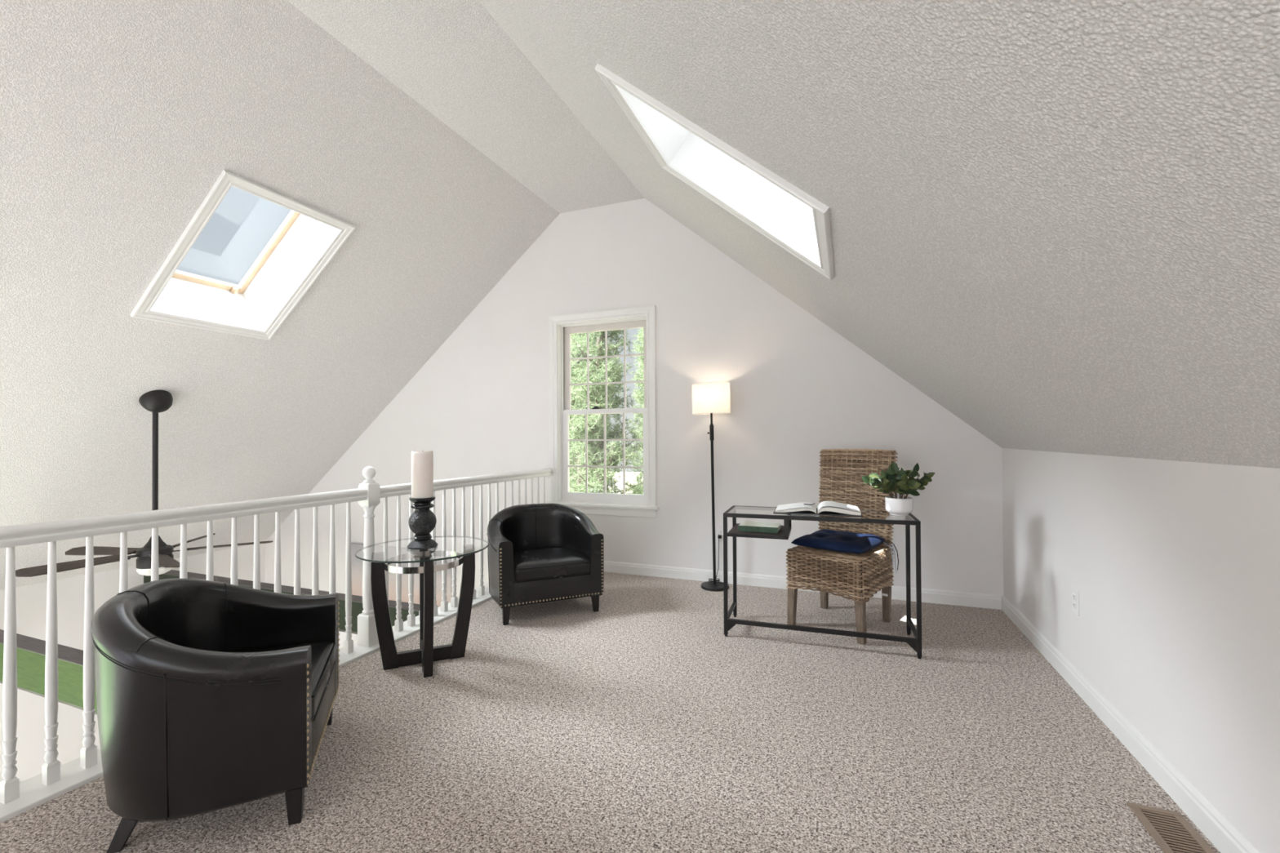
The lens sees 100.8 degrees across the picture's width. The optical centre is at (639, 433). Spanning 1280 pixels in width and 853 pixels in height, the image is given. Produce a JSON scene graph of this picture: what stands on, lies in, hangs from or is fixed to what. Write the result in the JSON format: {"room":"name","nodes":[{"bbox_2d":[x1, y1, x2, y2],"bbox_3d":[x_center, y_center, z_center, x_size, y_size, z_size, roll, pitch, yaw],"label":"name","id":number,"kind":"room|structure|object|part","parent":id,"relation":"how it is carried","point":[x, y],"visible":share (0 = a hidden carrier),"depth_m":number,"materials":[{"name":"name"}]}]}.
{"room":"home loft","nodes":[
{"label":"home loft","id":0,"kind":"room"},
{"bbox_2d":[0,543,265,782],"bbox_3d":[-5.971,2.565,2.729,0.150,2.563,7.793,-1,-1,21],"label":"wall","id":1,"kind":"structure","parent":0,"point":[31,600],"depth_m":4.71,"materials":[{"name":"white paint"}]},
{"bbox_2d":[0,629,97,715],"bbox_3d":[-3.628,1.469,3.271,3.833,0.262,0.118,-1,-1,21],"label":"window","id":2,"kind":"structure","parent":1,"relation":"attached to","point":[31,651],"depth_m":3.22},
{"bbox_2d":[143,569,438,634],"bbox_3d":[-3.110,1.477,4.605,3.833,0.262,0.120,-1,-1,21],"label":"window","id":3,"kind":"structure","parent":1,"relation":"attached to","point":[357,601],"depth_m":4.33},
{"bbox_2d":[0,571,1220,852],"bbox_3d":[-0.531,1.348,0.623,3.466,0.300,7.793,-1,-1,21],"label":"floor","id":4,"kind":"structure","parent":0,"point":[634,724],"depth_m":2.02,"materials":[{"name":"carpet"}]},
{"bbox_2d":[91,577,339,852],"bbox_3d":[-1.436,0.865,1.835,0.612,0.698,0.760,0,-1,-23],"label":"armchair","id":5,"kind":"object","parent":4,"relation":"on","point":[211,695],"visible":1,"depth_m":1.55,"materials":[{"name":"black leather"}]},
{"bbox_3d":[-1.506,1.149,1.569,0.092,0.125,0.070,0,-1,-23],"label":"leg","id":6,"kind":"part","parent":5,"relation":"part of","materials":[{"name":"brown wood"}]},
{"bbox_2d":[235,641,335,719],"bbox_3d":[-1.391,0.885,1.854,0.507,0.120,0.556,0,-1,-23],"label":"armrest","id":7,"kind":"object","parent":5,"relation":"on","point":[323,653],"depth_m":2.03,"materials":[{"name":"black leather"}]},
{"bbox_3d":[-1.079,1.148,1.656,0.049,0.125,0.049,0,-1,-23],"label":"leg","id":8,"kind":"part","parent":5,"relation":"part of","materials":[{"name":"brown wood"}]},
{"bbox_3d":[-1.158,0.903,1.951,0.007,0.373,0.693,0,-1,-23],"label":"nailhead trim","id":9,"kind":"part","parent":5,"relation":"part of","materials":[{"name":"silver metal"}]},
{"bbox_3d":[-1.180,1.022,1.940,0.043,0.154,0.524,0,-1,-23],"label":"panel","id":10,"kind":"part","parent":5,"relation":"part of","materials":[{"name":"black leather"}]},
{"bbox_3d":[-1.310,1.154,2.210,0.049,0.125,0.049,0,-1,-23],"label":"leg","id":11,"kind":"part","parent":5,"relation":"part of","materials":[{"name":"brown wood"}]},
{"bbox_2d":[355,535,488,677],"bbox_3d":[-1.148,0.914,2.824,0.658,0.612,0.658,-1,-1,21],"label":"side table","id":12,"kind":"object","parent":4,"relation":"on","point":[380,555],"visible":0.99,"depth_m":2.73,"materials":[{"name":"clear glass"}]},
{"bbox_3d":[-1.323,0.919,2.747,0.128,0.603,0.042,0,-1,-24],"label":"leg","id":13,"kind":"part","parent":12,"relation":"part of","materials":[{"name":"brown wood"}]},
{"bbox_3d":[-1.225,0.921,3.000,0.042,0.603,0.128,0,-1,-24],"label":"leg","id":14,"kind":"part","parent":12,"relation":"part of","materials":[{"name":"brown wood"}]},
{"bbox_3d":[-1.149,0.612,2.827,0.652,0.008,0.652,-1,-1,21],"label":"glass","id":15,"kind":"part","parent":12,"relation":"part of","materials":[{"name":"clear glass"}]},
{"bbox_2d":[407,496,437,550],"bbox_3d":[-1.164,0.475,2.833,0.153,0.265,0.153,-1,-1,21],"label":"candle holder","id":16,"kind":"object","parent":12,"relation":"on","point":[422,521],"visible":0.98,"depth_m":2.79,"materials":[{"name":"black stone"}]},
{"bbox_2d":[411,450,433,497],"bbox_3d":[-1.165,0.217,2.836,0.109,0.250,0.109,-1,-1,21],"label":"pillar candle","id":17,"kind":"object","parent":16,"relation":"on","point":[422,462],"visible":1,"depth_m":2.79,"materials":[{"name":"wax"}]},
{"bbox_3d":[-1.164,0.474,2.833,0.139,0.127,0.139,-1,-1,21],"label":"carved bulb","id":18,"kind":"part","parent":16,"relation":"part of","materials":[{"name":"black stone"}]},
{"bbox_3d":[-1.062,0.917,2.652,0.042,0.603,0.128,0,-1,-27],"label":"leg","id":19,"kind":"part","parent":12,"relation":"part of","materials":[{"name":"brown wood"}]},
{"bbox_3d":[-0.972,0.919,2.901,0.128,0.603,0.042,0,-1,-24],"label":"leg","id":20,"kind":"part","parent":12,"relation":"part of","materials":[{"name":"brown wood"}]},
{"bbox_2d":[486,502,604,625],"bbox_3d":[-0.691,0.877,3.758,0.760,0.698,0.612,0,-1,-24],"label":"armchair","id":21,"kind":"object","parent":4,"relation":"on","point":[547,552],"visible":1,"depth_m":3.60,"materials":[{"name":"black leather"}]},
{"bbox_3d":[-0.858,1.161,3.397,0.049,0.125,0.049,0,-1,-24],"label":"leg","id":22,"kind":"part","parent":21,"relation":"part of","materials":[{"name":"brown wood"}]},
{"bbox_3d":[-0.568,0.913,3.483,0.693,0.373,0.006,0,-1,-24],"label":"nailhead trim","id":23,"kind":"part","parent":21,"relation":"part of","materials":[{"name":"gold metal"}]},
{"bbox_2d":[513,547,590,582],"bbox_3d":[-0.671,0.897,3.713,0.556,0.120,0.507,0,-1,-24],"label":"seat cushion","id":24,"kind":"object","parent":21,"relation":"on","point":[530,564],"depth_m":3.54,"materials":[{"name":"black leather"}]},
{"bbox_3d":[-0.578,1.032,3.505,0.524,0.154,0.043,0,-1,-24],"label":"panel","id":25,"kind":"part","parent":21,"relation":"part of","materials":[{"name":"black leather"}]},
{"bbox_3d":[-0.310,1.160,3.641,0.049,0.125,0.049,0,-1,-24],"label":"leg","id":26,"kind":"part","parent":21,"relation":"part of","materials":[{"name":"brown wood"}]},
{"bbox_2d":[691,382,730,591],"bbox_3d":[0.579,0.415,4.205,0.304,1.618,0.307,-1,-1,21],"label":"floor lamp","id":27,"kind":"object","parent":4,"relation":"on","point":[711,398],"visible":0.97,"depth_m":4.12,"materials":[{"name":"black metal"}]},
{"bbox_3d":[0.566,-0.273,4.213,0.300,0.240,0.300,-1,-1,21],"label":"lamp shade","id":28,"kind":"part","parent":27,"relation":"part of","materials":[{"name":"fabric"}]},
{"bbox_3d":[0.613,1.013,4.242,0.121,0.370,0.170,0,-1,-16],"label":"power cord","id":29,"kind":"part","parent":27,"relation":"part of","materials":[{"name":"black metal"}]},
{"bbox_2d":[723,505,921,658],"bbox_3d":[1.061,0.844,3.173,1.058,0.735,0.380,0,-1,19],"label":"writing desk","id":30,"kind":"object","parent":4,"relation":"on","point":[734,512],"visible":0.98,"depth_m":3.08,"materials":[{"name":"black metal"}]},
{"bbox_3d":[0.513,0.858,3.170,0.022,0.713,0.022,0,-1,19],"label":"leg","id":31,"kind":"part","parent":30,"relation":"part of","materials":[{"name":"black metal"}]},
{"bbox_3d":[0.628,0.860,3.509,0.022,0.713,0.022,0,-1,19],"label":"leg","id":32,"kind":"part","parent":30,"relation":"part of","materials":[{"name":"black metal"}]},
{"bbox_2d":[727,524,783,535],"bbox_3d":[0.736,0.604,3.285,0.330,0.012,0.338,0,-1,19],"label":"shelf","id":33,"kind":"object","parent":30,"relation":"attached to","point":[734,531],"depth_m":3.16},
{"bbox_2d":[737,521,781,533],"bbox_3d":[0.741,0.580,3.267,0.236,0.034,0.173,-1,-1,22],"label":"closed book","id":34,"kind":"object","parent":30,"relation":"on","point":[752,526],"visible":1,"depth_m":3.21,"materials":[{"name":"green paper"}]},
{"bbox_2d":[773,501,862,516],"bbox_3d":[1.076,0.450,3.219,0.496,0.052,0.276,0,-1,18],"label":"open book","id":35,"kind":"object","parent":30,"relation":"on","point":[824,508],"visible":1,"depth_m":3.13,"materials":[{"name":"paper"}]},
{"bbox_3d":[1.059,0.477,3.176,1.014,0.001,0.336,0,-1,19],"label":"glass","id":36,"kind":"part","parent":30,"relation":"part of","materials":[{"name":"clear glass"}]},
{"bbox_3d":[1.059,0.487,3.176,1.058,0.022,0.380,0,-1,19],"label":"frame","id":37,"kind":"part","parent":30,"relation":"part of","materials":[{"name":"black metal"}]},
{"bbox_2d":[862,462,935,515],"bbox_3d":[1.496,0.318,3.061,0.362,0.308,0.345,-1,-1,32],"label":"potted plant","id":38,"kind":"object","parent":30,"relation":"on","point":[895,480],"visible":1,"depth_m":3.03,"materials":[{"name":"green plant"}]},
{"bbox_3d":[1.502,0.422,3.071,0.146,0.100,0.146,-1,-1,21],"label":"pot","id":39,"kind":"part","parent":38,"relation":"part of","materials":[{"name":"white ceramic"}]},
{"bbox_3d":[1.609,0.852,3.175,0.022,0.713,0.022,0,-1,19],"label":"leg","id":40,"kind":"part","parent":30,"relation":"part of","materials":[{"name":"black metal"}]},
{"bbox_3d":[1.494,0.849,2.837,0.022,0.713,0.022,0,-1,19],"label":"leg","id":41,"kind":"part","parent":30,"relation":"part of","materials":[{"name":"black metal"}]},
{"bbox_2d":[786,448,897,644],"bbox_3d":[1.297,0.659,3.400,0.520,1.105,0.615,-1,-1,43],"label":"wicker chair","id":42,"kind":"object","parent":4,"relation":"on","point":[860,575],"visible":0.65,"depth_m":3.35,"materials":[{"name":"brown wicker"}]},
{"bbox_3d":[0.963,1.068,3.346,0.059,0.290,0.050,-1,-1,43],"label":"leg","id":43,"kind":"part","parent":42,"relation":"part of","materials":[{"name":"grey wood"}]},
{"bbox_3d":[1.279,1.069,3.681,0.050,0.290,0.050,-1,-1,43],"label":"leg","id":44,"kind":"part","parent":42,"relation":"part of","materials":[{"name":"grey wood"}]},
{"bbox_3d":[1.276,0.841,3.374,0.460,0.202,0.508,-1,-1,43],"label":"seat frame","id":45,"kind":"part","parent":42,"relation":"part of","materials":[{"name":"brown wicker"}]},
{"bbox_3d":[1.276,0.852,3.374,0.500,0.250,0.548,-1,-1,43],"label":"woven seat","id":46,"kind":"part","parent":42,"relation":"part of","materials":[{"name":"wicker"}]},
{"bbox_2d":[791,528,898,573],"bbox_3d":[1.288,0.761,3.335,0.517,0.232,0.413,-1,-1,43],"label":"seat cushion","id":47,"kind":"object","parent":42,"relation":"on","point":[828,540],"visible":1,"depth_m":3.28,"materials":[{"name":"blue fabric"}]},
{"bbox_3d":[1.450,0.481,3.568,0.479,0.715,0.123,-1,-1,43],"label":"frame","id":48,"kind":"part","parent":42,"relation":"part of","materials":[{"name":"brown wicker"}]},
{"bbox_3d":[1.274,1.064,3.057,0.057,0.290,0.054,-1,-1,43],"label":"leg","id":49,"kind":"part","parent":42,"relation":"part of","materials":[{"name":"grey wood"}]},
{"bbox_3d":[1.586,1.065,3.401,0.050,0.290,0.055,-1,-1,43],"label":"leg","id":50,"kind":"part","parent":42,"relation":"part of","materials":[{"name":"grey wood"}]},
{"bbox_2d":[1126,802,1215,852],"bbox_3d":[1.574,1.190,1.539,0.132,0.006,0.310,-1,-1,21],"label":"floor vent","id":51,"kind":"object","parent":4,"relation":"in","point":[1171,832],"visible":1,"depth_m":1.58,"materials":[{"name":"beige metal"}]},
{"bbox_2d":[264,198,1003,648],"bbox_3d":[-0.974,0.902,5.065,7.501,5.873,0.160,-1,-1,21],"label":"wall","id":52,"kind":"structure","parent":0,"point":[799,388],"depth_m":4.46,"materials":[{"name":"white paint"}]},
{"bbox_2d":[0,586,492,822],"bbox_3d":[-2.238,1.355,1.287,0.197,0.316,7.793,-1,-1,21],"label":"trim","id":53,"kind":"structure","parent":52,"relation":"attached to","point":[33,793],"depth_m":1.86,"materials":[{"name":"white paint"}]},
{"bbox_2d":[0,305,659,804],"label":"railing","id":54,"kind":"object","parent":52,"relation":"in","point":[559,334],"depth_m":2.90,"materials":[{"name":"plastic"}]},
{"bbox_3d":[-2.142,0.336,1.549,0.066,0.066,3.140,-1,-1,21],"label":"handrail","id":55,"kind":"part","parent":54,"relation":"part of","materials":[{"name":"white paint"}]},
{"bbox_3d":[-1.768,0.696,2.503,0.126,1.018,5.193,-1,-1,21],"label":"balustrade","id":56,"kind":"part","parent":54,"relation":"part of","materials":[{"name":"white wood"}]},
{"bbox_3d":[-1.557,0.700,3.045,0.086,1.018,0.086,-1,-1,21],"label":"newel post","id":57,"kind":"part","parent":54,"relation":"part of","materials":[{"name":"white paint"}]},
{"bbox_3d":[-1.192,0.351,3.993,0.066,0.066,1.953,-1,-1,21],"label":"handrail","id":58,"kind":"part","parent":54,"relation":"part of","materials":[{"name":"white paint"}]},
{"bbox_3d":[-0.340,0.645,4.745,1.092,0.026,0.130,-1,-1,21],"label":"sill","id":59,"kind":"part","parent":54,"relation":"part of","materials":[{"name":"white wood"}]},
{"bbox_3d":[-0.309,-0.592,4.854,0.858,0.830,0.032,-1,-1,21],"label":"sash","id":60,"kind":"part","parent":54,"relation":"part of","materials":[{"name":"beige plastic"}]},
{"bbox_3d":[-0.318,0.203,4.814,0.858,0.848,0.036,-1,-1,21],"label":"sash","id":61,"kind":"part","parent":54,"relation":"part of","materials":[{"name":"white wood"}]},
{"bbox_2d":[716,526,723,542],"bbox_3d":[0.665,0.828,4.337,0.072,0.118,0.010,-1,-1,21],"label":"wall outlet","id":62,"kind":"object","parent":52,"relation":"attached to","point":[719,530],"visible":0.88,"depth_m":4.34,"materials":[{"name":"white plastic"}]},
{"bbox_2d":[603,560,1001,609],"bbox_3d":[0.870,1.174,4.252,3.444,0.095,0.016,-1,-1,21],"label":"baseboard","id":63,"kind":"structure","parent":52,"relation":"attached to","point":[898,593],"depth_m":4.20,"materials":[{"name":"white wood"}]},
{"bbox_2d":[0,0,1279,590],"bbox_3d":[-2.422,-0.603,1.370,8.009,3.710,7.793,-1,-1,21],"label":"ceiling","id":64,"kind":"structure","parent":0,"point":[1056,222],"depth_m":2.39,"materials":[{"name":"white paint"}]},
{"bbox_2d":[15,390,273,577],"bbox_3d":[-3.517,0.354,3.763,1.332,1.327,1.297,-1,-1,21],"label":"ceiling fan","id":65,"kind":"object","parent":64,"relation":"hanging from","point":[156,402],"visible":0.81,"depth_m":3.76,"materials":[{"name":"brown metal"}]},
{"bbox_3d":[-3.651,0.849,3.405,0.129,0.038,0.540,-1,-1,23],"label":"fan blade","id":66,"kind":"part","parent":65,"relation":"part of","materials":[{"name":"brown wood"}]},
{"bbox_3d":[-3.909,0.854,3.839,0.540,0.038,0.129,0,0,5],"label":"fan blade","id":67,"kind":"part","parent":65,"relation":"part of","materials":[{"name":"brown wood"}]},
{"bbox_3d":[-3.481,0.985,3.799,0.196,0.066,0.196,-1,-1,21],"label":"lamp shade","id":68,"kind":"part","parent":65,"relation":"part of","materials":[{"name":"white glass"}]},
{"bbox_3d":[-3.158,0.847,3.517,0.540,0.038,0.129,-1,-1,41],"label":"fan blade","id":69,"kind":"part","parent":65,"relation":"part of","materials":[{"name":"brown wood"}]},
{"bbox_3d":[-3.576,0.856,4.219,0.129,0.038,0.540,0,0,-13],"label":"fan blade","id":70,"kind":"part","parent":65,"relation":"part of","materials":[{"name":"brown wood"}]},
{"bbox_3d":[-3.112,0.851,4.020,0.540,0.038,0.129,0,-1,-31],"label":"fan blade","id":71,"kind":"part","parent":65,"relation":"part of","materials":[{"name":"brown wood"}]},
{"bbox_2d":[129,169,355,340],"bbox_3d":[-2.665,-1.237,3.503,1.154,1.060,0.831,-1,-1,21],"label":"window","id":72,"kind":"structure","parent":64,"relation":"attached to","point":[308,237],"depth_m":3.73,"materials":[{"name":"beige wood"}]},
{"bbox_3d":[-2.781,-1.384,3.549,0.787,0.652,0.683,-1,-1,21],"label":"sash","id":73,"kind":"part","parent":72,"relation":"part of","materials":[{"name":"beige wood"}]},
{"bbox_2d":[595,63,834,279],"bbox_3d":[0.505,-1.282,2.320,1.148,1.061,0.841,-1,-1,21],"label":"window","id":74,"kind":"structure","parent":64,"relation":"attached to","point":[798,223],"depth_m":2.62,"materials":[{"name":"beige wood"}]},
{"bbox_2d":[1001,448,1279,852],"bbox_3d":[1.157,1.931,-0.036,0.150,3.705,7.793,-1,-1,21],"label":"wall","id":75,"kind":"structure","parent":0,"point":[1174,566],"depth_m":1.75,"materials":[{"name":"white paint"}]},
{"bbox_2d":[1071,586,1079,616],"bbox_3d":[2.039,0.788,2.480,0.010,0.118,0.072,-1,-1,21],"label":"wall outlet","id":76,"kind":"object","parent":75,"relation":"attached to","point":[1075,593],"visible":1,"depth_m":2.47,"materials":[{"name":"white plastic"}]},
{"bbox_2d":[1072,593,1075,600],"bbox_3d":[2.037,0.768,2.481,0.004,0.028,0.034,-1,-1,21],"label":"socket","id":77,"kind":"object","parent":76,"relation":"attached to","point":[1073,594],"depth_m":2.48,"materials":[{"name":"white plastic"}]},
{"bbox_2d":[1072,601,1076,608],"bbox_3d":[2.037,0.807,2.481,0.004,0.028,0.034,-1,-1,21],"label":"socket","id":78,"kind":"object","parent":76,"relation":"attached to","point":[1074,603],"depth_m":2.47,"materials":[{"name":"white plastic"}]},
{"bbox_2d":[1001,595,1259,852],"bbox_3d":[1.075,1.137,0.000,0.016,0.095,7.793,-1,-1,21],"label":"baseboard","id":79,"kind":"structure","parent":75,"relation":"attached to","point":[1220,833],"depth_m":1.88,"materials":[{"name":"white wood"}]},
{"label":"outside","id":80,"kind":"structure","parent":0,"visible":0},
{"bbox_2d":[609,471,643,494],"bbox_3d":[7.062,4.572,31.877,70.000,0.300,55.407,-1,-1,21],"label":"ground","id":81,"kind":"structure","parent":80,"point":[630,476],"depth_m":54.16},
{"bbox_2d":[568,356,595,482],"bbox_3d":[-1.809,0.448,15.454,2.386,7.774,2.391,0,0,13],"label":"pine tree","id":82,"kind":"object","parent":81,"relation":"on","point":[583,357],"visible":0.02,"depth_m":15.18,"materials":[{"name":"green plant"}]},
{"bbox_2d":[568,332,622,491],"bbox_3d":[-1.300,0.119,12.344,2.329,8.373,2.279,0,-1,-24],"label":"pine tree","id":83,"kind":"object","parent":81,"relation":"on","point":[578,354],"visible":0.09,"depth_m":12.21,"materials":[{"name":"green plant"}]},
{"bbox_2d":[568,329,643,494],"bbox_3d":[-0.532,0.388,9.277,2.391,7.774,2.386,0,-1,-14],"label":"pine tree","id":84,"kind":"object","parent":81,"relation":"on","point":[595,424],"visible":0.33,"depth_m":9.11,"materials":[{"name":"green plant"}]},
{"bbox_2d":[619,328,644,494],"bbox_3d":[0.352,0.036,20.763,2.454,8.664,2.240,-1,-1,27],"label":"pine tree","id":85,"kind":"object","parent":81,"relation":"on","point":[636,376],"visible":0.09,"depth_m":20.63,"materials":[{"name":"green plant"}]}
]}

